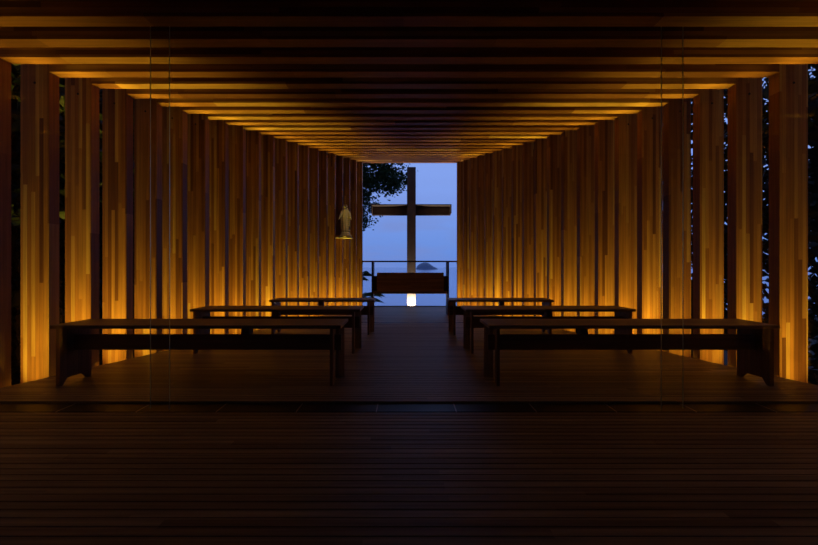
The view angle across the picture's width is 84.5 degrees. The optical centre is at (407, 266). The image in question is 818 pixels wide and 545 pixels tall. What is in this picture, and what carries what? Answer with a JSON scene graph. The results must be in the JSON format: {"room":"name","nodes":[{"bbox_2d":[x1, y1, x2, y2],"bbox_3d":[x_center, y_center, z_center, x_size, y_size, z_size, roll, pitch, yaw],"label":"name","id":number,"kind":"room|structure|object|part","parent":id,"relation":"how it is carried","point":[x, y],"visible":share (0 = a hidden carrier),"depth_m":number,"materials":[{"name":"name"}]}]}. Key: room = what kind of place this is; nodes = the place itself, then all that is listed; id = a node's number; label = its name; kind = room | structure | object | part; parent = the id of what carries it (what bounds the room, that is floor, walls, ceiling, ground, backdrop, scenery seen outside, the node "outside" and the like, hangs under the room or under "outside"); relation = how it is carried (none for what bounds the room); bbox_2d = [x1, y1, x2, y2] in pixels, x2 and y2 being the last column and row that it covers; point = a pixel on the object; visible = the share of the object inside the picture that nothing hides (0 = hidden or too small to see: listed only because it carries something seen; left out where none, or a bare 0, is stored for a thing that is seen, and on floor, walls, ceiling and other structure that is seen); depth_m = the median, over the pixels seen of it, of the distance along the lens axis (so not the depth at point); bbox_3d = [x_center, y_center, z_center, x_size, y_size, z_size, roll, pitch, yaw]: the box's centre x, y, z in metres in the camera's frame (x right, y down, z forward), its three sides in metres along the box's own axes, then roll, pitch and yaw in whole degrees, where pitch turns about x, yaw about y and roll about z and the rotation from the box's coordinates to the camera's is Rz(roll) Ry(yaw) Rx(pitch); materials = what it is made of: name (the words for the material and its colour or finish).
{"room":"house of worship","nodes":[
{"label":"house of worship","id":0,"kind":"room"},
{"bbox_2d":[0,307,817,544],"bbox_3d":[0.064,1.015,5.153,9.590,0.030,12.307,0,0,0],"label":"floor","id":1,"kind":"structure","parent":0,"point":[67,478],"depth_m":2.40,"materials":[{"name":"brown wood"}]},
{"bbox_2d":[50,319,347,385],"bbox_3d":[-1.758,0.742,3.975,2.415,0.516,0.490,0,0,0],"label":"bench","id":2,"kind":"object","parent":1,"relation":"on","point":[75,341],"visible":1,"depth_m":3.93,"materials":[{"name":"brown wood"}]},
{"bbox_3d":[-2.928,0.756,3.960,0.033,0.487,0.380,0,0,0],"label":"panel","id":3,"kind":"part","parent":2,"relation":"part of","materials":[{"name":"brown wood"}]},
{"bbox_3d":[-1.758,0.498,3.975,2.415,0.029,0.490,0,0,0],"label":"seat","id":4,"kind":"part","parent":2,"relation":"part of","materials":[{"name":"brown wood"}]},
{"bbox_3d":[-0.635,0.756,3.812,0.025,0.487,0.085,0,0,0],"label":"leg","id":5,"kind":"part","parent":2,"relation":"part of","materials":[{"name":"brown wood"}]},
{"bbox_3d":[-0.615,0.756,4.096,0.086,0.487,0.036,0,0,-34],"label":"leg","id":6,"kind":"part","parent":2,"relation":"part of","materials":[{"name":"brown wood"}]},
{"bbox_2d":[190,306,363,353],"bbox_3d":[-1.516,0.742,5.395,1.950,0.516,0.490,0,0,0],"label":"bench","id":7,"kind":"object","parent":1,"relation":"on","point":[354,321],"visible":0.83,"depth_m":5.35,"materials":[{"name":"brown wood"}]},
{"bbox_3d":[-2.453,0.756,5.380,0.033,0.487,0.380,0,0,0],"label":"panel","id":8,"kind":"part","parent":7,"relation":"part of","materials":[{"name":"brown wood"}]},
{"bbox_3d":[-1.516,0.498,5.395,1.950,0.029,0.490,0,0,0],"label":"seat","id":9,"kind":"part","parent":7,"relation":"part of","materials":[{"name":"brown wood"}]},
{"bbox_3d":[-0.625,0.756,5.232,0.025,0.487,0.085,0,0,0],"label":"leg","id":10,"kind":"part","parent":7,"relation":"part of","materials":[{"name":"brown wood"}]},
{"bbox_3d":[-0.605,0.756,5.516,0.086,0.487,0.036,0,0,-34],"label":"leg","id":11,"kind":"part","parent":7,"relation":"part of","materials":[{"name":"brown wood"}]},
{"bbox_2d":[269,298,375,334],"bbox_3d":[-1.254,0.742,6.825,1.533,0.516,0.490,0,0,0],"label":"bench","id":12,"kind":"object","parent":1,"relation":"on","point":[368,310],"visible":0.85,"depth_m":6.78,"materials":[{"name":"brown wood"}]},
{"bbox_3d":[-1.982,0.756,6.810,0.033,0.487,0.380,0,0,0],"label":"panel","id":13,"kind":"part","parent":12,"relation":"part of","materials":[{"name":"brown wood"}]},
{"bbox_3d":[-1.254,0.498,6.825,1.533,0.029,0.490,0,0,0],"label":"seat","id":14,"kind":"part","parent":12,"relation":"part of","materials":[{"name":"brown wood"}]},
{"bbox_3d":[-0.573,0.756,6.662,0.025,0.487,0.085,0,0,0],"label":"leg","id":15,"kind":"part","parent":12,"relation":"part of","materials":[{"name":"brown wood"}]},
{"bbox_3d":[-0.552,0.756,6.946,0.086,0.487,0.036,0,0,-34],"label":"leg","id":16,"kind":"part","parent":12,"relation":"part of","materials":[{"name":"brown wood"}]},
{"bbox_2d":[372,262,448,314],"bbox_3d":[0.064,0.445,9.485,1.600,1.110,0.430,0,0,0],"label":"altar","id":17,"kind":"object","parent":1,"relation":"on","point":[383,283],"visible":0.9,"depth_m":9.27,"materials":[{"name":"brown paint"}]},
{"bbox_2d":[373,291,447,293],"bbox_3d":[0.064,0.526,9.490,1.540,0.053,0.420,0,0,0],"label":"shelf","id":18,"kind":"object","parent":17,"relation":"attached to","point":[374,292],"depth_m":9.28,"materials":[{"name":"brown wood"}]},
{"bbox_3d":[0.064,0.308,9.305,1.380,0.384,0.070,0,0,0],"label":"panel","id":19,"kind":"part","parent":17,"relation":"part of","materials":[{"name":"brown wood"}]},
{"bbox_2d":[446,298,553,334],"bbox_3d":[1.383,0.742,6.825,1.533,0.516,0.490,0,0,0],"label":"bench","id":20,"kind":"object","parent":1,"relation":"on","point":[453,310],"visible":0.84,"depth_m":6.78,"materials":[{"name":"brown wood"}]},
{"bbox_3d":[0.680,0.756,6.946,0.086,0.487,0.036,0,0,34],"label":"leg","id":21,"kind":"part","parent":20,"relation":"part of","materials":[{"name":"brown wood"}]},
{"bbox_3d":[0.701,0.756,6.662,0.025,0.487,0.085,0,0,0],"label":"leg","id":22,"kind":"part","parent":20,"relation":"part of","materials":[{"name":"brown wood"}]},
{"bbox_3d":[1.383,0.498,6.825,1.533,0.029,0.490,0,0,0],"label":"seat","id":23,"kind":"part","parent":20,"relation":"part of","materials":[{"name":"brown wood"}]},
{"bbox_3d":[2.111,0.756,6.810,0.033,0.487,0.380,0,0,0],"label":"panel","id":24,"kind":"part","parent":20,"relation":"part of","materials":[{"name":"brown wood"}]},
{"bbox_2d":[461,306,635,353],"bbox_3d":[1.644,0.742,5.395,1.950,0.516,0.490,0,0,0],"label":"bench","id":25,"kind":"object","parent":1,"relation":"on","point":[470,321],"visible":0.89,"depth_m":5.35,"materials":[{"name":"brown wood"}]},
{"bbox_3d":[0.733,0.756,5.516,0.086,0.487,0.036,0,0,34],"label":"leg","id":26,"kind":"part","parent":25,"relation":"part of","materials":[{"name":"brown wood"}]},
{"bbox_3d":[0.753,0.756,5.232,0.025,0.487,0.085,0,0,0],"label":"leg","id":27,"kind":"part","parent":25,"relation":"part of","materials":[{"name":"brown wood"}]},
{"bbox_3d":[1.644,0.498,5.395,1.950,0.029,0.490,0,0,0],"label":"seat","id":28,"kind":"part","parent":25,"relation":"part of","materials":[{"name":"brown wood"}]},
{"bbox_3d":[2.580,0.756,5.380,0.033,0.487,0.380,0,0,0],"label":"panel","id":29,"kind":"part","parent":25,"relation":"part of","materials":[{"name":"brown wood"}]},
{"bbox_2d":[480,319,779,385],"bbox_3d":[1.887,0.742,3.975,2.415,0.516,0.490,0,0,0],"label":"bench","id":30,"kind":"object","parent":1,"relation":"on","point":[753,341],"visible":1,"depth_m":3.93,"materials":[{"name":"brown wood"}]},
{"bbox_3d":[0.743,0.756,4.096,0.086,0.487,0.036,0,0,34],"label":"leg","id":31,"kind":"part","parent":30,"relation":"part of","materials":[{"name":"brown wood"}]},
{"bbox_3d":[0.763,0.756,3.812,0.025,0.487,0.085,0,0,0],"label":"leg","id":32,"kind":"part","parent":30,"relation":"part of","materials":[{"name":"brown wood"}]},
{"bbox_3d":[1.887,0.498,3.975,2.415,0.029,0.490,0,0,0],"label":"seat","id":33,"kind":"part","parent":30,"relation":"part of","materials":[{"name":"brown wood"}]},
{"bbox_3d":[3.055,0.756,3.960,0.033,0.487,0.380,0,0,0],"label":"panel","id":34,"kind":"part","parent":30,"relation":"part of","materials":[{"name":"brown wood"}]},
{"bbox_3d":[0.064,1.095,5.200,9.570,0.130,12.400,0,0,0],"label":"floor","id":35,"kind":"structure","parent":0,"visible":0},
{"bbox_2d":[0,403,817,411],"bbox_3d":[0.064,1.021,3.243,7.100,0.018,0.191,0,0,0],"label":"door track","id":36,"kind":"structure","parent":35,"relation":"on","point":[4,407],"depth_m":3.24,"materials":[{"name":"black metal"}]},
{"bbox_2d":[169,27,169,409],"bbox_3d":[-2.602,-0.429,3.160,1.868,2.862,0.012,0,0,0],"label":"window","id":37,"kind":"structure","parent":36,"relation":"on","point":[169,27],"depth_m":3.16,"materials":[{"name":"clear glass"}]},
{"bbox_2d":[150,27,683,408],"bbox_3d":[0.068,-0.429,3.190,3.775,2.862,0.012,0,0,0],"label":"window","id":38,"kind":"structure","parent":36,"relation":"on","point":[150,27],"depth_m":3.19,"materials":[{"name":"clear glass"}]},
{"bbox_2d":[661,27,661,409],"bbox_3d":[2.724,-0.429,3.160,1.880,2.862,0.012,0,0,0],"label":"window","id":39,"kind":"structure","parent":36,"relation":"on","point":[661,27],"depth_m":3.16,"materials":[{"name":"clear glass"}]},
{"bbox_2d":[374,306,445,306],"bbox_3d":[0.064,1.044,11.395,2.380,0.112,0.210,0,0,0],"label":"trim","id":40,"kind":"structure","parent":35,"relation":"on","point":[374,306],"depth_m":11.29,"materials":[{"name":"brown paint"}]},
{"bbox_2d":[361,322,462,322],"bbox_3d":[0.064,1.013,8.120,4.280,0.034,0.060,0,0,0],"label":"trim","id":41,"kind":"structure","parent":35,"relation":"on","point":[361,322],"depth_m":8.09,"materials":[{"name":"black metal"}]},
{"label":"outside","id":42,"kind":"structure","parent":0,"visible":0},
{"bbox_2d":[692,317,817,370],"bbox_3d":[0.064,-3.950,2.000,60.000,13.100,36.000,0,0,0],"label":"ground","id":43,"kind":"structure","parent":42,"point":[809,339],"depth_m":11.44,"materials":[{"name":"soil"}]},
{"bbox_2d":[11,107,133,363],"bbox_3d":[-4.987,-1.084,8.385,3.987,7.074,4.309,0,0,0],"label":"tree","id":44,"kind":"object","parent":43,"relation":"on","point":[133,107],"visible":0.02,"depth_m":7.48,"materials":[{"name":"green plant"}]},
{"bbox_2d":[11,64,133,384],"bbox_3d":[-5.314,-1.165,5.721,4.114,6.988,3.996,0,0,0],"label":"tree","id":45,"kind":"object","parent":43,"relation":"on","point":[15,68],"visible":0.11,"depth_m":5.35,"materials":[{"name":"green plant"}]},
{"bbox_2d":[363,271,385,303],"bbox_3d":[-1.234,1.154,12.559,1.304,2.094,1.226,0,0,0],"label":"leafy plant","id":46,"kind":"object","parent":43,"relation":"on","point":[365,273],"visible":0.28,"depth_m":12.45,"materials":[{"name":"green plant"}]},
{"bbox_2d":[363,163,417,230],"bbox_3d":[-3.159,-2.630,16.930,7.566,9.702,4.547,0,0,0],"label":"tree","id":47,"kind":"object","parent":43,"relation":"on","point":[372,182],"visible":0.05,"depth_m":16.24,"materials":[{"name":"green plant"}]},
{"bbox_2d":[0,0,817,26],"bbox_3d":[0.064,0.146,3.002,7.845,4.107,0.125,0,0,0],"label":"ceiling beam","id":48,"kind":"structure","parent":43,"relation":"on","point":[13,13],"depth_m":2.94,"materials":[{"name":"brown wood"}]},
{"bbox_2d":[0,47,817,387],"bbox_3d":[0.064,0.100,3.773,7.399,4.201,0.128,0,0,0],"label":"frame","id":49,"kind":"object","parent":43,"relation":"on","point":[8,55],"visible":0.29,"depth_m":3.71,"materials":[{"name":"black wood"}]},
{"bbox_3d":[-3.505,0.100,3.775,0.262,4.201,0.125,0,0,0],"label":"post","id":50,"kind":"part","parent":49,"relation":"part of","materials":[{"name":"brown wood"}]},
{"bbox_2d":[0,27,817,46],"bbox_3d":[0.064,0.123,3.389,7.622,4.154,0.125,0,0,0],"label":"frame","id":51,"kind":"object","parent":43,"relation":"on","point":[9,36],"visible":0.5,"depth_m":3.33,"materials":[{"name":"brown wood"}]},
{"bbox_2d":[336,155,483,305],"bbox_3d":[0.064,-0.299,10.336,3.608,4.998,0.125,0,0,0],"label":"frame","id":52,"kind":"object","parent":43,"relation":"on","point":[339,158],"visible":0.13,"depth_m":10.27,"materials":[{"name":"brown wood"}]},
{"bbox_3d":[-1.609,-0.299,10.336,0.262,4.998,0.125,0,0,0],"label":"post","id":53,"kind":"part","parent":52,"relation":"part of","materials":[{"name":"brown wood"}]},
{"bbox_3d":[1.737,-0.299,10.336,0.262,4.998,0.125,0,0,0],"label":"post","id":54,"kind":"part","parent":52,"relation":"part of","materials":[{"name":"brown wood"}]},
{"bbox_3d":[-1.493,-0.659,10.228,0.485,0.012,0.424,0,0,0],"label":"wall shelf","id":55,"kind":"object","parent":52,"relation":"attached to","visible":0},
{"bbox_2d":[338,204,351,236],"bbox_3d":[-1.391,-1.038,10.130,0.306,0.745,0.242,0,0,0],"label":"statue","id":56,"kind":"object","parent":55,"relation":"on","point":[345,215],"visible":0.99,"depth_m":10.09,"materials":[{"name":"beige stone"}]},
{"bbox_2d":[350,160,469,305],"bbox_3d":[0.064,-0.346,11.108,3.162,5.092,0.125,0,0,0],"label":"frame","id":57,"kind":"object","parent":43,"relation":"on","point":[353,163],"visible":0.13,"depth_m":11.05,"materials":[{"name":"brown wood"}]},
{"bbox_3d":[-1.386,-0.346,11.108,0.262,5.092,0.125,0,0,0],"label":"post","id":58,"kind":"part","parent":57,"relation":"part of","materials":[{"name":"brown wood"}]},
{"bbox_3d":[1.514,-0.346,11.108,0.262,5.092,0.125,0,0,0],"label":"post","id":59,"kind":"part","parent":57,"relation":"part of","materials":[{"name":"brown wood"}]},
{"bbox_2d":[343,158,476,305],"bbox_3d":[0.064,-0.323,10.723,3.385,5.045,0.125,0,0,0],"label":"frame","id":60,"kind":"object","parent":43,"relation":"on","point":[346,161],"visible":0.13,"depth_m":10.66,"materials":[{"name":"brown wood"}]},
{"bbox_3d":[-1.498,-0.323,10.723,0.262,5.045,0.125,0,0,0],"label":"post","id":61,"kind":"part","parent":60,"relation":"part of","materials":[{"name":"brown wood"}]},
{"bbox_3d":[1.625,-0.323,10.723,0.262,5.045,0.125,0,0,0],"label":"post","id":62,"kind":"part","parent":60,"relation":"part of","materials":[{"name":"brown wood"}]},
{"bbox_2d":[357,161,462,305],"bbox_3d":[0.064,-0.369,11.495,2.939,5.139,0.125,0,0,0],"label":"frame","id":63,"kind":"object","parent":43,"relation":"on","point":[359,163],"visible":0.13,"depth_m":11.43,"materials":[{"name":"brown wood"}]},
{"bbox_3d":[-1.274,-0.369,11.495,0.262,5.139,0.125,0,0,0],"label":"post","id":64,"kind":"part","parent":63,"relation":"part of","materials":[{"name":"brown wood"}]},
{"bbox_2d":[362,261,456,263],"bbox_3d":[0.064,-0.120,11.470,2.420,0.080,0.060,0,0,0],"label":"handrail","id":65,"kind":"object","parent":63,"relation":"attached to","point":[362,261],"visible":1,"depth_m":11.44,"materials":[{"name":"black metal"}]},
{"bbox_3d":[0.064,-0.141,11.470,2.420,0.038,0.050,0,0,0],"label":"rail","id":66,"kind":"part","parent":65,"relation":"part of","materials":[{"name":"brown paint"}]},
{"bbox_3d":[1.403,-0.369,11.495,0.262,5.139,0.125,0,0,0],"label":"post","id":67,"kind":"part","parent":63,"relation":"part of","materials":[{"name":"brown wood"}]},
{"bbox_2d":[299,145,521,315],"bbox_3d":[0.064,-0.205,8.793,4.500,4.811,0.125,0,0,0],"label":"frame","id":68,"kind":"object","parent":43,"relation":"on","point":[303,149],"visible":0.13,"depth_m":8.73,"materials":[{"name":"brown wood"}]},
{"bbox_3d":[-2.055,-0.205,8.793,0.262,4.811,0.125,0,0,0],"label":"post","id":69,"kind":"part","parent":68,"relation":"part of","materials":[{"name":"brown wood"}]},
{"bbox_3d":[2.183,-0.205,8.793,0.262,4.811,0.125,0,0,0],"label":"post","id":70,"kind":"part","parent":68,"relation":"part of","materials":[{"name":"brown wood"}]},
{"bbox_2d":[309,148,511,315],"bbox_3d":[0.064,-0.229,9.178,4.277,4.858,0.125,0,0,0],"label":"frame","id":71,"kind":"object","parent":43,"relation":"on","point":[313,152],"visible":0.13,"depth_m":9.12,"materials":[{"name":"brown wood"}]},
{"bbox_3d":[-1.944,-0.229,9.178,0.262,4.858,0.125,0,0,0],"label":"post","id":72,"kind":"part","parent":71,"relation":"part of","materials":[{"name":"brown wood"}]},
{"bbox_3d":[2.071,-0.229,9.178,0.262,4.858,0.125,0,0,0],"label":"post","id":73,"kind":"part","parent":71,"relation":"part of","materials":[{"name":"brown wood"}]},
{"bbox_2d":[319,151,501,315],"bbox_3d":[0.064,-0.252,9.565,4.054,4.904,0.125,0,0,0],"label":"frame","id":74,"kind":"object","parent":43,"relation":"on","point":[323,155],"visible":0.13,"depth_m":9.50,"materials":[{"name":"brown wood"}]},
{"bbox_3d":[-1.832,-0.252,9.565,0.262,4.904,0.125,0,0,0],"label":"post","id":75,"kind":"part","parent":74,"relation":"part of","materials":[{"name":"brown wood"}]},
{"bbox_3d":[1.960,-0.252,9.565,0.262,4.904,0.125,0,0,0],"label":"post","id":76,"kind":"part","parent":74,"relation":"part of","materials":[{"name":"brown wood"}]},
{"bbox_2d":[328,153,492,305],"bbox_3d":[0.064,-0.276,9.950,3.831,4.951,0.125,0,0,0],"label":"frame","id":77,"kind":"object","parent":43,"relation":"on","point":[488,157],"visible":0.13,"depth_m":9.89,"materials":[{"name":"brown wood"}]},
{"bbox_3d":[-1.720,-0.276,9.950,0.262,4.951,0.125,0,0,0],"label":"post","id":78,"kind":"part","parent":77,"relation":"part of","materials":[{"name":"brown wood"}]},
{"bbox_3d":[1.849,-0.276,9.950,0.262,4.951,0.125,0,0,0],"label":"post","id":79,"kind":"part","parent":77,"relation":"part of","materials":[{"name":"brown wood"}]},
{"bbox_2d":[261,134,560,315],"bbox_3d":[0.064,-0.135,7.635,5.169,4.670,0.125,0,0,0],"label":"frame","id":80,"kind":"object","parent":43,"relation":"on","point":[267,140],"visible":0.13,"depth_m":7.57,"materials":[{"name":"brown wood"}]},
{"bbox_3d":[-2.389,-0.135,7.635,0.262,4.670,0.125,0,0,0],"label":"post","id":81,"kind":"part","parent":80,"relation":"part of","materials":[{"name":"brown wood"}]},
{"bbox_3d":[2.518,-0.135,7.635,0.262,4.670,0.125,0,0,0],"label":"post","id":82,"kind":"part","parent":80,"relation":"part of","materials":[{"name":"brown wood"}]},
{"bbox_2d":[275,138,546,315],"bbox_3d":[0.064,-0.159,8.021,4.946,4.717,0.125,0,0,0],"label":"frame","id":83,"kind":"object","parent":43,"relation":"on","point":[281,144],"visible":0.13,"depth_m":7.96,"materials":[{"name":"brown wood"}]},
{"bbox_3d":[-2.278,-0.158,8.021,0.262,4.717,0.125,0,0,0],"label":"post","id":84,"kind":"part","parent":83,"relation":"part of","materials":[{"name":"brown wood"}]},
{"bbox_3d":[2.406,-0.158,8.021,0.262,4.717,0.125,0,0,0],"label":"post","id":85,"kind":"part","parent":83,"relation":"part of","materials":[{"name":"brown wood"}]},
{"bbox_2d":[288,142,533,315],"bbox_3d":[0.064,-0.182,8.406,4.723,4.764,0.125,0,0,0],"label":"frame","id":86,"kind":"object","parent":43,"relation":"on","point":[293,147],"visible":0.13,"depth_m":8.34,"materials":[{"name":"brown wood"}]},
{"bbox_3d":[-2.167,-0.182,8.406,0.262,4.764,0.125,0,0,0],"label":"post","id":87,"kind":"part","parent":86,"relation":"part of","materials":[{"name":"brown wood"}]},
{"bbox_3d":[2.295,-0.182,8.406,0.262,4.764,0.125,0,0,0],"label":"post","id":88,"kind":"part","parent":86,"relation":"part of","materials":[{"name":"brown wood"}]},
{"bbox_2d":[209,120,613,333],"bbox_3d":[0.064,-0.065,6.476,5.838,4.529,0.125,0,0,0],"label":"frame","id":89,"kind":"object","parent":43,"relation":"on","point":[218,129],"visible":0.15,"depth_m":6.42,"materials":[{"name":"brown wood"}]},
{"bbox_3d":[-2.724,-0.065,6.476,0.262,4.529,0.125,0,0,0],"label":"post","id":90,"kind":"part","parent":89,"relation":"part of","materials":[{"name":"brown wood"}]},
{"bbox_3d":[2.852,-0.065,6.476,0.262,4.529,0.125,0,0,0],"label":"post","id":91,"kind":"part","parent":89,"relation":"part of","materials":[{"name":"brown wood"}]},
{"bbox_2d":[246,130,576,331],"bbox_3d":[0.064,-0.112,7.248,5.392,4.623,0.125,0,0,0],"label":"frame","id":92,"kind":"object","parent":43,"relation":"on","point":[253,137],"visible":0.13,"depth_m":7.19,"materials":[{"name":"brown wood"}]},
{"bbox_3d":[-2.501,-0.112,7.248,0.262,4.623,0.125,0,0,0],"label":"post","id":93,"kind":"part","parent":92,"relation":"part of","materials":[{"name":"brown wood"}]},
{"bbox_3d":[2.629,-0.112,7.248,0.262,4.623,0.125,0,0,0],"label":"post","id":94,"kind":"part","parent":92,"relation":"part of","materials":[{"name":"brown wood"}]},
{"bbox_2d":[371,167,451,305],"bbox_3d":[0.118,-0.345,13.210,2.325,5.090,0.420,0,0,0],"label":"cross","id":95,"kind":"object","parent":43,"relation":"on","point":[411,209],"visible":0.88,"depth_m":13.00,"materials":[{"name":"wood"}]},
{"bbox_3d":[-0.525,-1.673,13.210,1.038,0.285,0.420,0,0,0],"label":"arm","id":96,"kind":"part","parent":95,"relation":"part of","materials":[{"name":"wood"}]},
{"bbox_3d":[0.764,-1.673,13.210,1.033,0.285,0.420,0,0,0],"label":"arm","id":97,"kind":"part","parent":95,"relation":"part of","materials":[{"name":"wood"}]},
{"bbox_2d":[187,114,636,333],"bbox_3d":[0.064,-0.041,6.089,6.061,4.482,0.128,0,0,0],"label":"frame","id":98,"kind":"object","parent":43,"relation":"on","point":[625,125],"visible":0.48,"depth_m":6.03,"materials":[{"name":"black wood"}]},
{"bbox_3d":[-2.836,-0.041,6.090,0.262,4.482,0.125,0,0,0],"label":"post","id":99,"kind":"part","parent":98,"relation":"part of","materials":[{"name":"brown wood"}]},
{"bbox_3d":[2.963,-0.041,6.090,0.262,4.482,0.125,0,0,0],"label":"post","id":100,"kind":"part","parent":98,"relation":"part of","materials":[{"name":"brown wood"}]},
{"bbox_2d":[229,125,594,333],"bbox_3d":[0.064,-0.088,6.862,5.615,4.576,0.125,0,0,0],"label":"frame","id":101,"kind":"object","parent":43,"relation":"on","point":[237,133],"visible":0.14,"depth_m":6.80,"materials":[{"name":"brown wood"}]},
{"bbox_3d":[-2.612,-0.088,6.862,0.262,4.576,0.125,0,0,0],"label":"post","id":102,"kind":"part","parent":101,"relation":"part of","materials":[{"name":"brown wood"}]},
{"bbox_3d":[2.740,-0.088,6.862,0.262,4.576,0.125,0,0,0],"label":"post","id":103,"kind":"part","parent":101,"relation":"part of","materials":[{"name":"brown wood"}]},
{"bbox_2d":[134,98,690,357],"bbox_3d":[0.064,0.006,5.317,6.507,4.389,0.128,0,0,0],"label":"frame","id":104,"kind":"object","parent":43,"relation":"on","point":[672,107],"visible":0.48,"depth_m":5.26,"materials":[{"name":"black wood"}]},
{"bbox_3d":[-3.058,0.006,5.319,0.262,4.389,0.125,0,0,0],"label":"post","id":105,"kind":"part","parent":104,"relation":"part of","materials":[{"name":"brown wood"}]},
{"bbox_3d":[3.187,0.006,5.319,0.262,4.389,0.125,0,0,0],"label":"post","id":106,"kind":"part","parent":104,"relation":"part of","materials":[{"name":"brown wood"}]},
{"bbox_2d":[162,107,662,350],"bbox_3d":[0.064,-0.018,5.703,6.284,4.436,0.128,0,0,0],"label":"frame","id":107,"kind":"object","parent":43,"relation":"on","point":[648,118],"visible":0.53,"depth_m":5.64,"materials":[{"name":"black wood"}]},
{"bbox_3d":[-2.947,-0.018,5.705,0.262,4.436,0.125,0,0,0],"label":"post","id":108,"kind":"part","parent":107,"relation":"part of","materials":[{"name":"brown wood"}]},
{"bbox_3d":[3.075,-0.018,5.705,0.262,4.436,0.125,0,0,0],"label":"post","id":109,"kind":"part","parent":107,"relation":"part of","materials":[{"name":"brown wood"}]},
{"bbox_2d":[102,89,723,364],"bbox_3d":[0.064,0.029,4.931,6.730,4.342,0.128,0,0,0],"label":"frame","id":110,"kind":"object","parent":43,"relation":"on","point":[117,104],"visible":0.53,"depth_m":4.87,"materials":[{"name":"black wood"}]},
{"bbox_3d":[-3.170,0.029,4.933,0.262,4.342,0.125,0,0,0],"label":"post","id":111,"kind":"part","parent":110,"relation":"part of","materials":[{"name":"brown wood"}]},
{"bbox_3d":[3.298,0.029,4.933,0.262,4.342,0.125,0,0,0],"label":"post","id":112,"kind":"part","parent":110,"relation":"part of","materials":[{"name":"brown wood"}]},
{"bbox_2d":[65,78,761,367],"bbox_3d":[0.064,0.053,4.545,6.953,4.295,0.128,0,0,0],"label":"frame","id":113,"kind":"object","parent":43,"relation":"on","point":[81,94],"visible":0.47,"depth_m":4.48,"materials":[{"name":"black wood"}]},
{"bbox_3d":[-3.281,0.053,4.546,0.262,4.295,0.125,0,0,0],"label":"post","id":114,"kind":"part","parent":113,"relation":"part of","materials":[{"name":"brown wood"}]},
{"bbox_3d":[3.409,0.053,4.546,0.262,4.295,0.125,0,0,0],"label":"post","id":115,"kind":"part","parent":113,"relation":"part of","materials":[{"name":"brown wood"}]},
{"bbox_2d":[21,64,807,382],"bbox_3d":[0.064,0.076,4.159,7.176,4.248,0.128,0,0,0],"label":"frame","id":116,"kind":"object","parent":43,"relation":"on","point":[788,83],"visible":0.52,"depth_m":4.10,"materials":[{"name":"black wood"}]},
{"bbox_3d":[-3.393,0.076,4.160,0.262,4.248,0.125,0,0,0],"label":"post","id":117,"kind":"part","parent":116,"relation":"part of","materials":[{"name":"brown wood"}]},
{"bbox_3d":[3.521,0.076,4.160,0.262,4.248,0.125,0,0,0],"label":"post","id":118,"kind":"part","parent":116,"relation":"part of","materials":[{"name":"brown wood"}]},
{"bbox_2d":[691,78,768,357],"bbox_3d":[5.367,-1.035,8.490,3.527,6.470,3.723,0,0,0],"label":"tree","id":119,"kind":"object","parent":43,"relation":"on","point":[765,266],"visible":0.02,"depth_m":7.86,"materials":[{"name":"green plant"}]},
{"bbox_2d":[691,64,817,384],"bbox_3d":[5.807,-0.797,5.826,3.408,6.775,3.733,0,0,0],"label":"tree","id":120,"kind":"object","parent":43,"relation":"on","point":[812,85],"visible":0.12,"depth_m":6.00,"materials":[{"name":"green plant"}]},
{"bbox_2d":[762,71,817,370],"bbox_3d":[8.585,-1.675,8.640,4.219,8.188,4.309,0,0,0],"label":"tree","id":121,"kind":"object","parent":43,"relation":"on","point":[764,258],"visible":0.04,"depth_m":9.13,"materials":[{"name":"green plant"}]},
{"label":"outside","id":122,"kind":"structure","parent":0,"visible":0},
{"bbox_2d":[363,267,816,314],"bbox_3d":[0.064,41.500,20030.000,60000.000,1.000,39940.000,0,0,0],"label":"sea","id":123,"kind":"structure","parent":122,"point":[389,299],"depth_m":723.56,"materials":[{"name":"blue liquid"}]},
{"bbox_2d":[416,262,436,268],"bbox_3d":[352.064,-19.945,8000.000,400.000,125.889,320.000,0,0,0],"label":"island","id":124,"kind":"object","parent":123,"relation":"on","point":[425,265],"visible":0.89,"depth_m":7866.89,"materials":[{"name":"blue"}]}
]}

